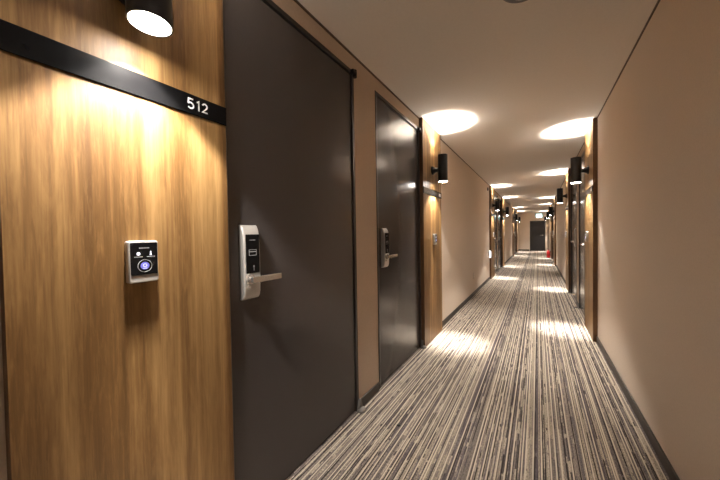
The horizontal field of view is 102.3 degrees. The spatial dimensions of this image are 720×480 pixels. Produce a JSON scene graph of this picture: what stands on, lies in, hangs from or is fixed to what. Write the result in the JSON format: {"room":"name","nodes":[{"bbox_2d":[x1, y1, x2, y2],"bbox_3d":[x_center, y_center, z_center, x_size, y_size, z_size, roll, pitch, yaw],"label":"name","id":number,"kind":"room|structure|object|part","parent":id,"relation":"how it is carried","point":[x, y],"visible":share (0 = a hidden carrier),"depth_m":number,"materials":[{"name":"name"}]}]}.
{"room":"hotel corridor","nodes":[
{"label":"hotel corridor","id":0,"kind":"room"},
{"bbox_2d":[0,0,517,479],"bbox_3d":[3.426,-0.206,7.660,0.140,2.300,23.850,0,1,31],"label":"wall","id":1,"kind":"structure","parent":0,"point":[465,195],"depth_m":2.10,"materials":[{"name":"beige paint"}]},
{"bbox_2d":[0,0,234,479],"bbox_3d":[-0.636,-0.005,0.848,0.039,2.299,0.529,0,1,31],"label":"wood panel","id":2,"kind":"object","parent":1,"relation":"attached to","point":[106,377],"visible":1,"depth_m":0.78,"materials":[{"name":"brown wood"}]},
{"bbox_2d":[0,19,226,125],"bbox_3d":[-0.624,-0.440,0.828,0.006,0.064,0.529,0,1,31],"label":"number sign","id":3,"kind":"object","parent":2,"relation":"attached to","point":[14,39],"visible":1,"depth_m":0.74,"materials":[{"name":"black plastic"}]},
{"bbox_2d":[124,241,158,283],"bbox_3d":[-0.615,0.060,0.821,0.025,0.116,0.073,0,1,31],"label":"card reader","id":4,"kind":"object","parent":2,"relation":"attached to","point":[141,257],"visible":1,"depth_m":0.81,"materials":[{"name":"plastic"}]},
{"bbox_2d":[119,0,172,37],"bbox_3d":[-0.572,-0.701,0.765,0.162,0.284,0.100,0,1,31],"label":"wall light","id":5,"kind":"object","parent":2,"relation":"attached to","point":[150,17],"visible":1,"depth_m":0.74,"materials":[{"name":"black metal"}]},
{"bbox_2d":[223,0,366,479],"bbox_3d":[-0.279,0.027,1.507,0.161,2.197,0.966,0,1,31],"label":"door","id":6,"kind":"structure","parent":1,"relation":"in","point":[289,99],"depth_m":1.37,"materials":[{"name":"metal"}]},
{"bbox_3d":[-0.394,0.155,1.199,0.038,0.042,0.154,0,1,31],"label":"handle","id":7,"kind":"part","parent":6,"relation":"part of","materials":[{"name":"silver metal"}]},
{"bbox_2d":[361,382,378,405],"bbox_3d":[0.071,1.079,2.024,0.010,0.062,0.264,0,1,31],"label":"baseboard","id":8,"kind":"structure","parent":1,"relation":"attached to","point":[375,388],"depth_m":2.02,"materials":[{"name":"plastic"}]},
{"bbox_2d":[375,91,426,388],"bbox_3d":[0.355,-0.004,2.543,0.161,2.197,0.947,0,1,31],"label":"door","id":9,"kind":"structure","parent":1,"relation":"in","point":[396,136],"depth_m":2.45,"materials":[{"name":"metal"}]},
{"bbox_3d":[0.244,0.124,2.243,0.038,0.042,0.154,0,1,31],"label":"handle","id":10,"kind":"part","parent":9,"relation":"part of","materials":[{"name":"silver metal"}]},
{"bbox_2d":[294,0,517,212],"bbox_3d":[3.470,-1.350,7.600,0.006,0.011,23.850,0,1,31],"label":"trim","id":11,"kind":"structure","parent":1,"relation":"attached to","point":[296,1],"depth_m":1.91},
{"bbox_2d":[419,117,441,345],"bbox_3d":[0.782,-0.074,3.167,0.039,2.299,0.626,0,1,31],"label":"wood panel","id":12,"kind":"object","parent":1,"relation":"attached to","point":[429,138],"visible":0.92,"depth_m":3.05,"materials":[{"name":"brown wood"}]},
{"bbox_2d":[423,186,441,198],"bbox_3d":[0.794,-0.508,3.146,0.006,0.064,0.626,0,1,31],"label":"number sign","id":13,"kind":"object","parent":12,"relation":"attached to","point":[426,190],"visible":1,"depth_m":3.09,"materials":[{"name":"black plastic"}]},
{"bbox_2d":[433,234,436,244],"bbox_3d":[0.821,-0.009,3.168,0.025,0.116,0.073,0,1,31],"label":"card reader","id":14,"kind":"object","parent":12,"relation":"attached to","point":[434,235],"visible":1,"depth_m":3.14,"materials":[{"name":"silver plastic"}]},
{"bbox_2d":[431,154,447,182],"bbox_3d":[0.851,-0.760,3.092,0.162,0.284,0.100,0,1,31],"label":"wall light","id":15,"kind":"object","parent":12,"relation":"attached to","point":[442,169],"visible":1,"depth_m":3.04,"materials":[{"name":"black metal"}]},
{"bbox_2d":[442,277,489,326],"bbox_3d":[2.071,0.982,5.295,0.010,0.062,4.297,0,1,31],"label":"baseboard","id":16,"kind":"structure","parent":1,"relation":"attached to","point":[467,299],"depth_m":4.50,"materials":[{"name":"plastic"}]},
{"bbox_2d":[489,185,494,278],"bbox_3d":[3.350,-0.198,7.365,0.039,2.299,0.626,0,1,31],"label":"wood panel","id":17,"kind":"object","parent":1,"relation":"attached to","point":[491,189],"visible":0.9,"depth_m":7.16,"materials":[{"name":"brown wood"}]},
{"bbox_2d":[492,199,499,210],"bbox_3d":[3.419,-0.884,7.290,0.162,0.284,0.100,0,1,31],"label":"wall light","id":18,"kind":"object","parent":17,"relation":"attached to","point":[497,201],"visible":1,"depth_m":7.24,"materials":[{"name":"black metal"}]},
{"bbox_2d":[494,194,498,272],"bbox_3d":[3.733,-0.167,8.065,0.161,2.197,0.966,0,1,31],"label":"door","id":19,"kind":"structure","parent":1,"relation":"in","point":[495,196],"depth_m":8.20,"materials":[{"name":"grey metal"}]},
{"bbox_2d":[498,198,502,268],"bbox_3d":[4.366,-0.198,9.101,0.161,2.197,0.947,0,1,31],"label":"door","id":20,"kind":"structure","parent":1,"relation":"in","point":[499,211],"depth_m":9.08,"materials":[{"name":"grey metal"}]},
{"bbox_2d":[501,197,504,266],"bbox_3d":[4.793,-0.268,9.724,0.039,2.299,0.626,0,1,31],"label":"wood panel","id":21,"kind":"object","parent":1,"relation":"attached to","point":[502,198],"visible":0.98,"depth_m":9.47,"materials":[{"name":"brown wood"}]},
{"bbox_2d":[503,207,508,215],"bbox_3d":[4.863,-0.954,9.650,0.162,0.284,0.100,0,1,31],"label":"wall light","id":22,"kind":"object","parent":21,"relation":"attached to","point":[506,208],"visible":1,"depth_m":9.60,"materials":[{"name":"black metal"}]},
{"bbox_2d":[512,207,513,255],"bbox_3d":[7.362,-0.392,13.923,0.039,2.299,0.626,0,1,31],"label":"wood panel","id":23,"kind":"object","parent":1,"relation":"attached to","point":[512,207],"visible":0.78,"depth_m":13.69,"materials":[{"name":"brown wood"}]},
{"bbox_2d":[514,212,514,253],"bbox_3d":[7.744,-0.361,14.623,0.161,2.197,0.966,0,1,31],"label":"door","id":24,"kind":"structure","parent":1,"relation":"in","point":[514,212],"depth_m":14.97,"materials":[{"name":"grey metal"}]},
{"bbox_2d":[515,212,516,252],"bbox_3d":[8.378,-0.392,15.658,0.161,2.197,0.947,0,1,31],"label":"door","id":25,"kind":"structure","parent":1,"relation":"in","point":[515,212],"depth_m":15.67,"materials":[{"name":"grey metal"}]},
{"bbox_2d":[516,211,517,251],"bbox_3d":[8.805,-0.462,16.282,0.039,2.299,0.626,0,1,31],"label":"wood panel","id":26,"kind":"object","parent":1,"relation":"attached to","point":[516,211],"visible":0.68,"depth_m":16.03,"materials":[{"name":"brown wood"}]},
{"bbox_2d":[297,0,657,212],"bbox_3d":[4.119,-1.418,7.200,1.931,0.120,24.250,0,1,31],"label":"ceiling","id":27,"kind":"structure","parent":0,"point":[515,91],"depth_m":2.01,"materials":[{"name":"paint"}]},
{"bbox_2d":[504,0,526,2],"bbox_3d":[0.757,-1.163,1.332,0.200,0.050,0.200,0,1,31],"label":"ceiling detector","id":28,"kind":"object","parent":27,"relation":"attached to","point":[507,1],"visible":1,"depth_m":1.41,"materials":[{"name":"grey plastic"}]},
{"bbox_2d":[286,250,669,479],"bbox_3d":[4.158,1.001,7.248,1.931,0.120,24.250,0,1,31],"label":"floor","id":29,"kind":"structure","parent":0,"point":[515,385],"depth_m":1.89,"materials":[{"name":"carpet"}]},
{"bbox_2d":[518,212,546,250],"bbox_3d":[10.396,-0.511,17.453,1.811,2.300,0.140,0,1,31],"label":"wall","id":30,"kind":"structure","parent":0,"point":[525,218],"depth_m":17.56,"materials":[{"name":"beige paint"}]},
{"bbox_2d":[530,221,544,250],"bbox_3d":[10.589,-0.253,17.293,0.785,1.785,0.145,0,1,31],"label":"door","id":31,"kind":"structure","parent":30,"relation":"in","point":[537,233],"depth_m":17.29,"materials":[{"name":"metal"}]},
{"bbox_3d":[10.597,-0.254,17.307,0.785,1.785,0.112,0,1,31],"label":"frame","id":32,"kind":"part","parent":31,"relation":"part of","materials":[{"name":"metal"}]},
{"bbox_2d":[549,0,719,479],"bbox_3d":[4.851,-0.211,6.788,0.140,2.300,23.850,0,1,31],"label":"wall","id":33,"kind":"structure","parent":0,"point":[659,124],"depth_m":1.39,"materials":[{"name":"beige paint"}]},
{"bbox_2d":[547,211,548,250],"bbox_3d":[10.559,-0.490,16.291,0.039,2.299,0.626,0,1,31],"label":"wood panel","id":34,"kind":"object","parent":33,"relation":"attached to","point":[547,211],"visible":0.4,"depth_m":16.03,"materials":[{"name":"brown wood"}]},
{"bbox_2d":[551,203,551,258],"bbox_3d":[8.033,-0.368,12.161,0.039,2.299,0.626,0,1,31],"label":"wood panel","id":35,"kind":"object","parent":33,"relation":"attached to","point":[551,203],"visible":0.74,"depth_m":11.90,"materials":[{"name":"brown wood"}]},
{"bbox_2d":[551,205,553,259],"bbox_3d":[7.672,-0.298,11.496,0.161,2.197,0.947,0,1,31],"label":"door","id":36,"kind":"structure","parent":33,"relation":"in","point":[552,235],"depth_m":11.85,"materials":[{"name":"black wood"}]},
{"bbox_3d":[7.689,-0.297,11.469,0.104,2.195,0.917,0,1,31],"label":"frame","id":37,"kind":"part","parent":36,"relation":"part of","materials":[{"name":"metal"}]},
{"bbox_2d":[554,196,555,265],"bbox_3d":[6.589,-0.298,9.801,0.039,2.299,0.626,0,1,31],"label":"wood panel","id":38,"kind":"object","parent":33,"relation":"attached to","point":[555,196],"visible":0.72,"depth_m":9.56,"materials":[{"name":"brown wood"}]},
{"bbox_2d":[556,265,565,283],"bbox_3d":[5.335,0.882,7.715,0.010,0.062,4.300,0,1,31],"label":"baseboard","id":39,"kind":"structure","parent":33,"relation":"attached to","point":[556,265],"depth_m":7.38,"materials":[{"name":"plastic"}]},
{"bbox_2d":[565,168,570,291],"bbox_3d":[4.020,-0.174,5.600,0.039,2.299,0.626,0,1,31],"label":"wood panel","id":40,"kind":"object","parent":33,"relation":"attached to","point":[567,177],"visible":0.88,"depth_m":5.35,"materials":[{"name":"brown wood"}]},
{"bbox_2d":[557,188,566,202],"bbox_3d":[3.918,-0.860,5.631,0.162,0.284,0.100,0,1,31],"label":"wall light","id":41,"kind":"object","parent":40,"relation":"attached to","point":[560,195],"visible":0.98,"depth_m":5.60,"materials":[{"name":"black metal"}]},
{"bbox_2d":[567,174,576,299],"bbox_3d":[3.659,-0.104,4.936,0.161,2.197,0.947,0,1,31],"label":"door","id":42,"kind":"structure","parent":33,"relation":"in","point":[573,290],"depth_m":4.91,"materials":[{"name":"metal"}]},
{"bbox_3d":[3.675,-0.103,4.908,0.104,2.195,0.917,0,1,31],"label":"frame","id":43,"kind":"part","parent":42,"relation":"part of","materials":[{"name":"wood"}]},
{"bbox_2d":[575,152,584,315],"bbox_3d":[3.025,-0.073,3.900,0.161,2.197,0.966,0,1,31],"label":"door","id":44,"kind":"structure","parent":33,"relation":"in","point":[581,304],"depth_m":4.08,"materials":[{"name":"metal"}]},
{"bbox_3d":[3.042,-0.072,3.872,0.104,2.195,0.936,0,1,31],"label":"frame","id":45,"kind":"part","parent":44,"relation":"part of","materials":[{"name":"metal"}]},
{"bbox_2d":[584,117,597,341],"bbox_3d":[2.576,-0.104,3.241,0.039,2.299,0.626,0,1,31],"label":"wood panel","id":46,"kind":"object","parent":33,"relation":"attached to","point":[591,135],"visible":0.92,"depth_m":3.05,"materials":[{"name":"brown wood"}]},
{"bbox_2d":[570,157,588,183],"bbox_3d":[2.474,-0.790,3.271,0.162,0.284,0.100,0,1,31],"label":"wall light","id":47,"kind":"object","parent":46,"relation":"attached to","point":[575,162],"visible":1,"depth_m":3.25,"materials":[{"name":"black metal"}]},
{"bbox_2d":[585,231,588,241],"bbox_3d":[2.560,-0.039,3.276,0.025,0.116,0.073,0,1,31],"label":"card reader","id":48,"kind":"object","parent":46,"relation":"attached to","point":[586,232],"visible":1,"depth_m":3.25,"materials":[{"name":"silver plastic"}]},
{"bbox_2d":[584,185,592,196],"bbox_3d":[2.550,-0.538,3.244,0.006,0.064,0.626,0,1,31],"label":"number sign","id":49,"kind":"object","parent":46,"relation":"attached to","point":[589,190],"visible":1,"depth_m":3.20,"materials":[{"name":"black plastic"}]},
{"bbox_2d":[548,0,659,210],"bbox_3d":[4.471,-1.341,6.314,0.006,0.011,22.700,0,1,31],"label":"trim","id":50,"kind":"structure","parent":33,"relation":"attached to","point":[658,1],"depth_m":1.89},
{"bbox_2d":[597,336,679,479],"bbox_3d":[0.514,1.115,-0.166,0.010,0.062,7.397,0,1,31],"label":"baseboard","id":51,"kind":"structure","parent":33,"relation":"attached to","point":[669,469],"depth_m":1.67,"materials":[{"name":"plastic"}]}
]}

